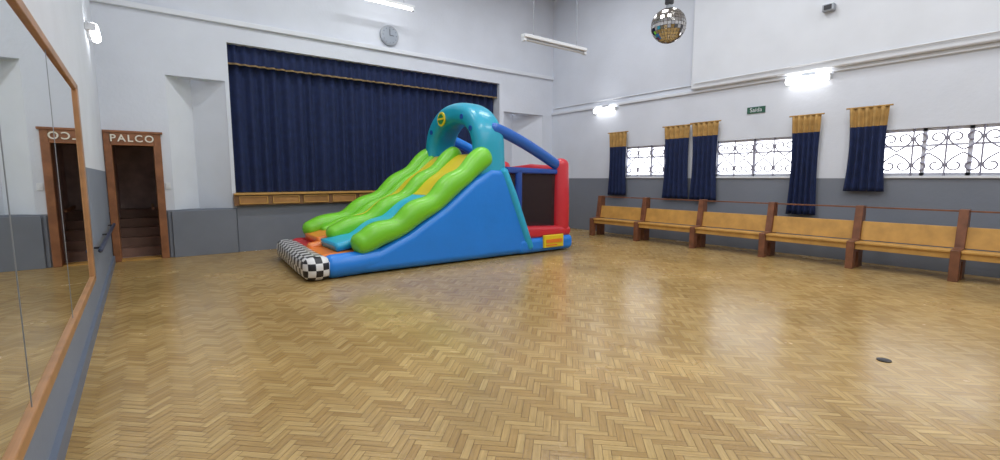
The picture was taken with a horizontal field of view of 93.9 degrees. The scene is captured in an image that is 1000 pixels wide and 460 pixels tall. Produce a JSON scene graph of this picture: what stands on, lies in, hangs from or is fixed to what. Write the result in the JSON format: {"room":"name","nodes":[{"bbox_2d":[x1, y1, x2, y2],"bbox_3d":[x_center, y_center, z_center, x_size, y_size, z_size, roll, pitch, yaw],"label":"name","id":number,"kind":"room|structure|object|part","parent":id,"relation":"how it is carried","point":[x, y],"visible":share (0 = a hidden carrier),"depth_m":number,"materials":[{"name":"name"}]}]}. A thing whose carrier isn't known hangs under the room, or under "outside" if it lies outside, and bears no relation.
{"room":"community hall","nodes":[
{"label":"community hall","id":0,"kind":"room"},
{"bbox_2d":[22,0,112,459],"bbox_3d":[-2.508,-2.090,2.147,0.200,6.920,15.200,-5,8,-37],"label":"wall","id":1,"kind":"structure","parent":0,"point":[61,22],"depth_m":5.05,"materials":[{"name":"paint"}]},
{"bbox_2d":[0,0,95,459],"bbox_3d":[-1.466,-0.069,1.211,0.040,1.930,8.700,-5,8,-37],"label":"wall mirror","id":2,"kind":"object","parent":1,"relation":"attached to","point":[48,272],"visible":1,"depth_m":2.34,"materials":[{"name":"brown mirror"}]},
{"bbox_2d":[49,256,115,459],"bbox_3d":[-2.402,1.165,2.559,0.030,0.120,14.750,-5,8,-37],"label":"baseboard","id":3,"kind":"structure","parent":1,"relation":"attached to","point":[59,450],"depth_m":3.20,"materials":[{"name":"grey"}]},
{"bbox_2d":[84,21,100,42],"bbox_3d":[-5.915,-2.898,6.785,0.150,0.195,0.760,-5,8,-37],"label":"wall lamp","id":4,"kind":"object","parent":1,"relation":"attached to","point":[92,30],"visible":1,"depth_m":6.61,"materials":[{"name":"white plastic"}]},
{"bbox_2d":[94,223,115,252],"bbox_3d":[-5.479,0.064,6.498,0.094,0.044,3.735,-5,8,-37],"label":"handrail","id":5,"kind":"object","parent":1,"relation":"attached to","point":[102,246],"visible":1,"depth_m":5.84,"materials":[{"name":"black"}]},
{"bbox_2d":[90,0,553,256],"bbox_3d":[-2.977,-3.122,11.454,11.400,6.920,0.700,-5,8,-37],"label":"wall","id":6,"kind":"structure","parent":0,"point":[136,50],"depth_m":9.45,"materials":[{"name":"paint"}]},
{"bbox_2d":[102,129,161,134],"bbox_3d":[-6.582,-1.754,8.370,0.850,0.040,0.080,-5,8,-37],"label":"lintel","id":7,"kind":"object","parent":6,"relation":"in","point":[116,131],"depth_m":8.33,"materials":[{"name":"brown wood"}]},
{"bbox_2d":[110,134,153,142],"bbox_3d":[-6.575,-1.637,8.344,0.615,0.125,0.020,-5,8,-37],"label":"sign letters","id":8,"kind":"object","parent":6,"relation":"attached to","point":[120,136],"visible":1,"depth_m":8.31,"materials":[{"name":"beige"}]},
{"bbox_2d":[102,132,169,261],"bbox_3d":[-6.691,-0.614,8.616,0.820,2.320,0.360,-5,8,-37],"label":"frame","id":9,"kind":"object","parent":6,"relation":"attached to","point":[108,145],"visible":0.93,"depth_m":8.39,"materials":[{"name":"brown wood"}]},
{"bbox_2d":[113,146,161,257],"bbox_3d":[-7.407,-0.782,9.541,0.850,2.550,2.000,-5,8,-37],"label":"doorway","id":10,"kind":"structure","parent":6,"relation":"attached to","point":[134,167],"depth_m":10.03,"materials":[{"name":"brown wood"}]},
{"bbox_2d":[165,183,170,188],"bbox_3d":[-6.237,-0.832,8.772,0.080,0.120,0.022,-5,8,-37],"label":"light switch","id":11,"kind":"object","parent":6,"relation":"attached to","point":[168,185],"visible":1,"depth_m":8.77,"materials":[{"name":"white plastic"}]},
{"bbox_2d":[168,209,238,256],"bbox_3d":[-5.804,0.049,9.169,1.130,0.880,0.070,-5,8,-37],"label":"wall panel","id":12,"kind":"object","parent":6,"relation":"attached to","point":[193,232],"depth_m":9.12,"materials":[{"name":"grey paint"}]},
{"bbox_2d":[89,0,553,80],"bbox_3d":[-2.705,-4.274,11.047,10.900,0.100,0.070,-5,8,-37],"label":"trim","id":13,"kind":"structure","parent":6,"relation":"attached to","point":[123,3],"depth_m":9.83,"materials":[{"name":"white paint"}]},
{"bbox_2d":[380,25,398,45],"bbox_3d":[-2.624,-4.609,11.069,0.460,0.460,0.075,-5,8,-37],"label":"wall clock","id":14,"kind":"object","parent":6,"relation":"attached to","point":[389,36],"visible":1,"depth_m":11.04,"materials":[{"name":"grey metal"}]},
{"bbox_2d":[227,44,496,191],"bbox_3d":[-2.818,-2.511,11.476,6.680,3.040,0.256,-5,8,-37],"label":"stage curtain","id":15,"kind":"object","parent":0,"point":[299,122],"depth_m":10.68,"materials":[{"name":"blue fabric"}]},
{"bbox_2d":[65,228,999,459],"bbox_3d":[1.618,0.887,5.619,11.200,0.003,14.800,-5,8,-37],"label":"floor","id":16,"kind":"structure","parent":0,"point":[607,346],"depth_m":3.84,"materials":[{"name":"brown wood"}]},
{"bbox_2d":[122,255,161,261],"bbox_3d":[-6.701,0.529,8.748,0.650,0.020,0.340,-5,8,-37],"label":"threshold","id":17,"kind":"object","parent":16,"relation":"on","point":[155,256],"visible":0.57,"depth_m":8.67,"materials":[{"name":"brown wood"}]},
{"bbox_2d":[233,190,375,251],"bbox_3d":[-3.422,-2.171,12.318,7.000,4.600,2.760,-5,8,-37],"label":"stage","id":18,"kind":"object","parent":16,"relation":"on","point":[264,219],"visible":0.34,"depth_m":9.95,"materials":[{"name":"grey paint"}]},
{"bbox_2d":[277,103,571,280],"bbox_3d":[-1.394,-1.008,9.178,5.456,2.980,2.713,-5,8,-37],"label":"slide","id":19,"kind":"object","parent":16,"relation":"on","point":[446,205],"visible":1,"depth_m":8.52,"materials":[{"name":"blue plastic"}]},
{"bbox_3d":[-2.553,-0.808,9.473,2.829,1.762,0.371,-5,8,-37],"label":"rail","id":20,"kind":"part","parent":19,"relation":"part of","materials":[{"name":"green plastic"}]},
{"bbox_3d":[-2.348,-0.737,9.308,2.427,1.533,0.206,-5,8,-37],"label":"rail","id":21,"kind":"part","parent":19,"relation":"part of","materials":[{"name":"green plastic"}]},
{"bbox_3d":[-1.874,-0.723,8.661,2.704,1.722,0.340,-5,8,-37],"label":"rail","id":22,"kind":"part","parent":19,"relation":"part of","materials":[{"name":"green plastic"}]},
{"bbox_3d":[-1.242,-0.567,7.923,2.645,1.758,0.391,-5,8,-37],"label":"rail","id":23,"kind":"part","parent":19,"relation":"part of","materials":[{"name":"green plastic"}]},
{"bbox_3d":[0.351,-0.566,9.186,0.150,1.300,0.140,-5,8,-37],"label":"post","id":24,"kind":"part","parent":19,"relation":"part of","materials":[{"name":"blue plastic"}]},
{"bbox_3d":[1.088,0.219,9.544,0.550,0.260,0.060,-5,8,-37],"label":"label panel","id":25,"kind":"part","parent":19,"relation":"part of","materials":[{"name":"yellow plastic"}]},
{"bbox_2d":[546,238,561,245],"bbox_3d":[1.109,0.247,9.520,0.430,0.130,0.012,-5,8,-37],"label":"print","id":26,"kind":"object","parent":19,"relation":"attached to","point":[549,241],"depth_m":9.51,"materials":[{"name":"orange plastic"}]},
{"bbox_3d":[1.272,-0.675,9.875,0.380,1.667,0.380,-5,8,-37],"label":"corner post","id":27,"kind":"part","parent":19,"relation":"part of","materials":[{"name":"red plastic"}]},
{"bbox_2d":[589,195,642,235],"bbox_3d":[2.975,-0.332,11.884,0.480,1.040,1.400,-5,8,-37],"label":"wooden bench","id":28,"kind":"object","parent":16,"relation":"on","point":[597,224],"visible":0.93,"depth_m":12.03,"materials":[{"name":"brown wood"}]},
{"bbox_3d":[2.586,-0.389,12.395,0.480,1.040,0.110,-5,8,-37],"label":"panel","id":29,"kind":"part","parent":28,"relation":"part of","materials":[{"name":"brown wood"}]},
{"bbox_3d":[2.945,-0.240,11.801,0.280,0.035,1.290,-5,8,-37],"label":"seat","id":30,"kind":"part","parent":28,"relation":"part of","materials":[{"name":"brown wood"}]},
{"bbox_3d":[3.080,-0.438,11.883,0.079,0.310,1.290,-5,8,-37],"label":"backrest","id":31,"kind":"part","parent":28,"relation":"part of","materials":[{"name":"brown wood"}]},
{"bbox_3d":[3.140,-0.828,11.885,0.030,0.025,1.290,-5,8,-37],"label":"rail","id":32,"kind":"part","parent":28,"relation":"part of","materials":[{"name":"brown wood"}]},
{"bbox_2d":[633,197,698,240],"bbox_3d":[3.835,-0.207,10.754,0.480,1.040,1.450,-5,8,-37],"label":"wooden bench","id":33,"kind":"object","parent":16,"relation":"on","point":[649,215],"visible":0.96,"depth_m":10.87,"materials":[{"name":"brown wood"}]},
{"bbox_3d":[3.431,-0.266,11.285,0.480,1.040,0.110,-5,8,-37],"label":"panel","id":34,"kind":"part","parent":33,"relation":"part of","materials":[{"name":"brown wood"}]},
{"bbox_3d":[3.804,-0.115,10.672,0.280,0.035,1.340,-5,8,-37],"label":"seat","id":35,"kind":"part","parent":33,"relation":"part of","materials":[{"name":"brown wood"}]},
{"bbox_3d":[3.940,-0.312,10.753,0.079,0.310,1.340,-5,8,-37],"label":"backrest","id":36,"kind":"part","parent":33,"relation":"part of","materials":[{"name":"brown wood"}]},
{"bbox_3d":[4.000,-0.703,10.755,0.030,0.025,1.340,-5,8,-37],"label":"rail","id":37,"kind":"part","parent":33,"relation":"part of","materials":[{"name":"brown wood"}]},
{"bbox_2d":[689,199,767,248],"bbox_3d":[4.704,-0.080,9.613,0.480,1.040,1.430,-5,8,-37],"label":"wooden bench","id":38,"kind":"object","parent":16,"relation":"on","point":[697,234],"visible":0.89,"depth_m":9.70,"materials":[{"name":"brown wood"}]},
{"bbox_3d":[4.306,-0.138,10.136,0.480,1.040,0.110,-5,8,-37],"label":"panel","id":39,"kind":"part","parent":38,"relation":"part of","materials":[{"name":"brown wood"}]},
{"bbox_3d":[4.673,0.012,9.530,0.280,0.035,1.320,-5,8,-37],"label":"seat","id":40,"kind":"part","parent":38,"relation":"part of","materials":[{"name":"brown wood"}]},
{"bbox_3d":[4.809,-0.186,9.611,0.079,0.310,1.320,-5,8,-37],"label":"backrest","id":41,"kind":"part","parent":38,"relation":"part of","materials":[{"name":"brown wood"}]},
{"bbox_3d":[4.868,-0.576,9.614,0.030,0.025,1.320,-5,8,-37],"label":"rail","id":42,"kind":"part","parent":38,"relation":"part of","materials":[{"name":"brown wood"}]},
{"bbox_2d":[758,202,855,257],"bbox_3d":[5.557,0.044,8.491,0.480,1.040,1.400,-5,8,-37],"label":"wooden bench","id":43,"kind":"object","parent":16,"relation":"on","point":[836,228],"visible":0.94,"depth_m":8.54,"materials":[{"name":"brown wood"}]},
{"bbox_3d":[5.168,-0.013,9.002,0.480,1.040,0.110,-5,8,-37],"label":"panel","id":44,"kind":"part","parent":43,"relation":"part of","materials":[{"name":"brown wood"}]},
{"bbox_3d":[5.527,0.136,8.409,0.280,0.035,1.290,-5,8,-37],"label":"seat","id":45,"kind":"part","parent":43,"relation":"part of","materials":[{"name":"brown wood"}]},
{"bbox_3d":[5.662,-0.061,8.490,0.079,0.310,1.290,-5,8,-37],"label":"backrest","id":46,"kind":"part","parent":43,"relation":"part of","materials":[{"name":"brown wood"}]},
{"bbox_3d":[5.722,-0.452,8.492,0.030,0.025,1.290,-5,8,-37],"label":"rail","id":47,"kind":"part","parent":43,"relation":"part of","materials":[{"name":"brown wood"}]},
{"bbox_2d":[876,357,891,362],"bbox_3d":[3.179,1.076,3.863,0.100,0.010,0.100,-5,8,-37],"label":"socket","id":48,"kind":"object","parent":16,"relation":"on","point":[881,359],"visible":1,"depth_m":3.86,"materials":[{"name":"black plastic"}]},
{"bbox_2d":[844,205,958,268],"bbox_3d":[6.362,0.162,7.433,0.480,1.040,1.270,-5,8,-37],"label":"wooden bench","id":49,"kind":"object","parent":16,"relation":"on","point":[932,235],"visible":0.96,"depth_m":7.46,"materials":[{"name":"brown wood"}]},
{"bbox_3d":[6.013,0.111,7.893,0.480,1.040,0.110,-5,8,-37],"label":"panel","id":50,"kind":"part","parent":49,"relation":"part of","materials":[{"name":"brown wood"}]},
{"bbox_3d":[6.332,0.254,7.350,0.280,0.035,1.160,-5,8,-37],"label":"seat","id":51,"kind":"part","parent":49,"relation":"part of","materials":[{"name":"brown wood"}]},
{"bbox_3d":[6.467,0.056,7.431,0.079,0.310,1.160,-5,8,-37],"label":"backrest","id":52,"kind":"part","parent":49,"relation":"part of","materials":[{"name":"brown wood"}]},
{"bbox_3d":[6.527,-0.334,7.434,0.030,0.025,1.160,-5,8,-37],"label":"rail","id":53,"kind":"part","parent":49,"relation":"part of","materials":[{"name":"brown wood"}]},
{"bbox_2d":[947,209,999,281],"bbox_3d":[7.138,0.275,6.414,0.480,1.040,1.300,-5,8,-37],"label":"wooden bench","id":54,"kind":"object","parent":16,"relation":"on","point":[967,237],"visible":1,"depth_m":6.77,"materials":[{"name":"brown wood"}]},
{"bbox_3d":[6.779,0.222,6.886,0.480,1.040,0.110,-5,8,-37],"label":"panel","id":55,"kind":"part","parent":54,"relation":"part of","materials":[{"name":"brown wood"}]},
{"bbox_3d":[7.107,0.367,6.332,0.280,0.035,1.190,-5,8,-37],"label":"seat","id":56,"kind":"part","parent":54,"relation":"part of","materials":[{"name":"brown wood"}]},
{"bbox_3d":[7.242,0.169,6.413,0.079,0.310,1.190,-5,8,-37],"label":"backrest","id":57,"kind":"part","parent":54,"relation":"part of","materials":[{"name":"brown wood"}]},
{"bbox_3d":[7.302,-0.221,6.415,0.030,0.025,1.190,-5,8,-37],"label":"rail","id":58,"kind":"part","parent":54,"relation":"part of","materials":[{"name":"brown wood"}]},
{"bbox_2d":[552,0,999,277],"bbox_3d":[6.184,-2.814,8.682,0.250,6.920,15.200,-5,8,-37],"label":"wall","id":59,"kind":"structure","parent":0,"point":[623,58],"depth_m":9.91,"materials":[{"name":"paint"}]},
{"bbox_2d":[593,105,617,113],"bbox_3d":[2.858,-3.305,12.720,0.150,0.195,0.760,-5,8,-37],"label":"wall lamp","id":60,"kind":"object","parent":59,"relation":"attached to","point":[605,108],"visible":1,"depth_m":12.65,"materials":[{"name":"white plastic"}]},
{"bbox_2d":[607,131,628,194],"bbox_3d":[3.155,-1.776,12.503,0.140,1.675,0.670,-5,8,-37],"label":"window curtain","id":61,"kind":"object","parent":59,"relation":"attached to","point":[617,164],"visible":1,"depth_m":12.46,"materials":[{"name":"blue fabric"}]},
{"bbox_2d":[626,145,663,176],"bbox_3d":[3.859,-1.746,11.844,0.070,0.780,1.586,-5,8,-37],"label":"frame","id":62,"kind":"object","parent":59,"relation":"attached to","point":[653,146],"visible":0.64,"depth_m":11.96,"materials":[{"name":"paint"}]},
{"bbox_2d":[626,177,663,177],"bbox_3d":[3.811,-1.335,11.854,0.130,0.040,1.610,-5,8,-37],"label":"sill","id":63,"kind":"structure","parent":59,"relation":"attached to","point":[626,177],"depth_m":11.90,"materials":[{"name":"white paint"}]},
{"bbox_2d":[626,145,664,176],"bbox_3d":[3.825,-1.742,11.807,0.027,0.780,1.534,-5,8,-37],"label":"window grille","id":64,"kind":"object","parent":59,"relation":"attached to","point":[638,151],"visible":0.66,"depth_m":11.90,"materials":[{"name":"silver metal"}]},
{"bbox_2d":[662,124,691,198],"bbox_3d":[4.201,-1.619,11.129,0.140,1.725,0.760,-5,8,-37],"label":"window curtain","id":65,"kind":"object","parent":59,"relation":"attached to","point":[675,182],"visible":1,"depth_m":11.08,"materials":[{"name":"blue fabric"}]},
{"bbox_3d":[4.177,-2.460,11.017,0.028,0.028,0.760,-5,8,-37],"label":"rod","id":66,"kind":"part","parent":65,"relation":"part of","materials":[{"name":"gold metal"}]},
{"bbox_2d":[689,120,720,200],"bbox_3d":[4.623,-1.557,10.573,0.140,1.765,0.720,-5,8,-37],"label":"window curtain","id":67,"kind":"object","parent":59,"relation":"attached to","point":[705,134],"visible":1,"depth_m":10.53,"materials":[{"name":"blue fabric"}]},
{"bbox_3d":[4.599,-2.418,10.460,0.028,0.028,0.720,-5,8,-37],"label":"rod","id":68,"kind":"part","parent":67,"relation":"part of","materials":[{"name":"gold metal"}]},
{"bbox_2d":[716,176,789,177],"bbox_3d":[5.328,-1.114,9.860,0.130,0.040,1.680,-5,8,-37],"label":"sill","id":69,"kind":"structure","parent":59,"relation":"attached to","point":[716,176],"depth_m":9.78,"materials":[{"name":"white paint"}]},
{"bbox_2d":[716,137,791,175],"bbox_3d":[5.342,-1.521,9.813,0.027,0.780,1.603,-5,8,-37],"label":"window grille","id":70,"kind":"object","parent":59,"relation":"attached to","point":[774,147],"visible":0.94,"depth_m":9.80,"materials":[{"name":"silver metal"}]},
{"bbox_2d":[716,137,791,175],"bbox_3d":[5.376,-1.525,9.851,0.070,0.780,1.656,-5,8,-37],"label":"frame","id":71,"kind":"object","parent":59,"relation":"attached to","point":[777,138],"visible":0.52,"depth_m":9.85,"materials":[{"name":"paint"}]},
{"bbox_2d":[747,106,765,113],"bbox_3d":[5.303,-2.486,9.663,0.023,0.130,0.360,-5,8,-37],"label":"exit sign","id":72,"kind":"object","parent":59,"relation":"attached to","point":[760,109],"visible":1,"depth_m":9.65,"materials":[{"name":"green plastic"}]},
{"bbox_2d":[551,41,999,114],"bbox_3d":[6.064,-2.929,8.579,0.050,0.070,14.800,-5,8,-37],"label":"trim","id":73,"kind":"structure","parent":59,"relation":"attached to","point":[994,44],"depth_m":8.62,"materials":[{"name":"white paint"}]},
{"bbox_2d":[554,30,999,108],"bbox_3d":[6.009,-3.078,8.520,0.174,0.021,14.600,-5,8,-37],"label":"conduit","id":74,"kind":"object","parent":59,"relation":"attached to","point":[999,30],"visible":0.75,"depth_m":8.61,"materials":[{"name":"white plastic"}]},
{"bbox_2d":[785,113,824,214],"bbox_3d":[5.845,-1.250,8.983,0.140,1.904,0.590,-5,8,-37],"label":"window curtain","id":75,"kind":"object","parent":59,"relation":"attached to","point":[805,128],"visible":0.96,"depth_m":8.95,"materials":[{"name":"blue fabric"}]},
{"bbox_3d":[5.821,-2.180,8.861,0.028,0.028,0.590,-5,8,-37],"label":"rod","id":76,"kind":"part","parent":75,"relation":"part of","materials":[{"name":"gold metal"}]},
{"bbox_2d":[785,71,831,85],"bbox_3d":[5.819,-2.883,8.826,0.150,0.195,0.760,-5,8,-37],"label":"wall lamp","id":77,"kind":"object","parent":59,"relation":"attached to","point":[808,77],"visible":1,"depth_m":8.78,"materials":[{"name":"white plastic"}]},
{"bbox_2d":[822,2,835,12],"bbox_3d":[5.903,-3.988,8.376,0.130,0.120,0.180,-5,8,-37],"label":"security sensor","id":78,"kind":"object","parent":59,"relation":"attached to","point":[830,7],"visible":1,"depth_m":8.34,"materials":[{"name":"white plastic"}]},
{"bbox_2d":[691,0,999,89],"bbox_3d":[7.446,-4.394,6.503,0.140,3.300,10.100,-5,8,-37],"label":"wall","id":79,"kind":"structure","parent":59,"relation":"attached to","point":[731,38],"depth_m":8.61,"materials":[{"name":"white paint"}]},
{"bbox_2d":[843,104,893,191],"bbox_3d":[6.427,-1.418,8.190,0.140,1.475,0.660,-5,8,-37],"label":"window curtain","id":80,"kind":"object","parent":59,"relation":"attached to","point":[868,124],"visible":1,"depth_m":8.15,"materials":[{"name":"blue fabric"}]},
{"bbox_3d":[6.403,-2.135,8.092,0.028,0.028,0.660,-5,8,-37],"label":"rod","id":81,"kind":"part","parent":80,"relation":"part of","materials":[{"name":"gold metal"}]},
{"bbox_2d":[884,124,999,175],"bbox_3d":[7.137,-1.260,7.454,0.027,0.780,1.653,-5,8,-37],"label":"window grille","id":82,"kind":"object","parent":59,"relation":"attached to","point":[984,134],"visible":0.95,"depth_m":7.46,"materials":[{"name":"silver metal"}]},
{"bbox_2d":[884,123,999,175],"bbox_3d":[7.171,-1.264,7.492,0.070,0.780,1.706,-5,8,-37],"label":"frame","id":83,"kind":"object","parent":59,"relation":"attached to","point":[925,144],"visible":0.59,"depth_m":7.47,"materials":[{"name":"paint"}]},
{"bbox_2d":[884,176,999,177],"bbox_3d":[7.123,-0.852,7.501,0.130,0.040,1.730,-5,8,-37],"label":"sill","id":84,"kind":"structure","parent":59,"relation":"attached to","point":[884,176],"depth_m":7.46,"materials":[{"name":"white paint"}]},
{"bbox_3d":[1.266,-6.032,5.403,11.700,0.200,16.500,-5,8,-37],"label":"ceiling","id":85,"kind":"structure","parent":0,"visible":0},
{"bbox_2d":[368,0,414,11],"bbox_3d":[-2.504,-5.738,10.325,1.290,1.470,0.120,-5,8,-37],"label":"lamp","id":86,"kind":"object","parent":85,"relation":"hanging from","point":[402,5],"visible":1,"depth_m":10.50,"materials":[{"name":"white plastic"}]},
{"bbox_2d":[521,9,586,54],"bbox_3d":[1.044,-4.836,8.583,1.600,2.880,0.120,-5,8,-37],"label":"lamp","id":87,"kind":"object","parent":85,"relation":"hanging from","point":[524,37],"visible":1,"depth_m":8.64,"materials":[{"name":"white plastic"}]},
{"bbox_2d":[651,0,686,43],"bbox_3d":[2.001,-4.065,5.360,0.401,3.702,0.402,-5,8,-37],"label":"disco ball","id":88,"kind":"object","parent":85,"relation":"hanging from","point":[668,25],"visible":1,"depth_m":5.42,"materials":[{"name":"silver metal"}]},
{"bbox_3d":[2.001,-2.724,5.509,0.100,0.100,0.100,-5,8,-37],"label":"motor","id":89,"kind":"part","parent":88,"relation":"part of","materials":[{"name":"black plastic"}]}
]}

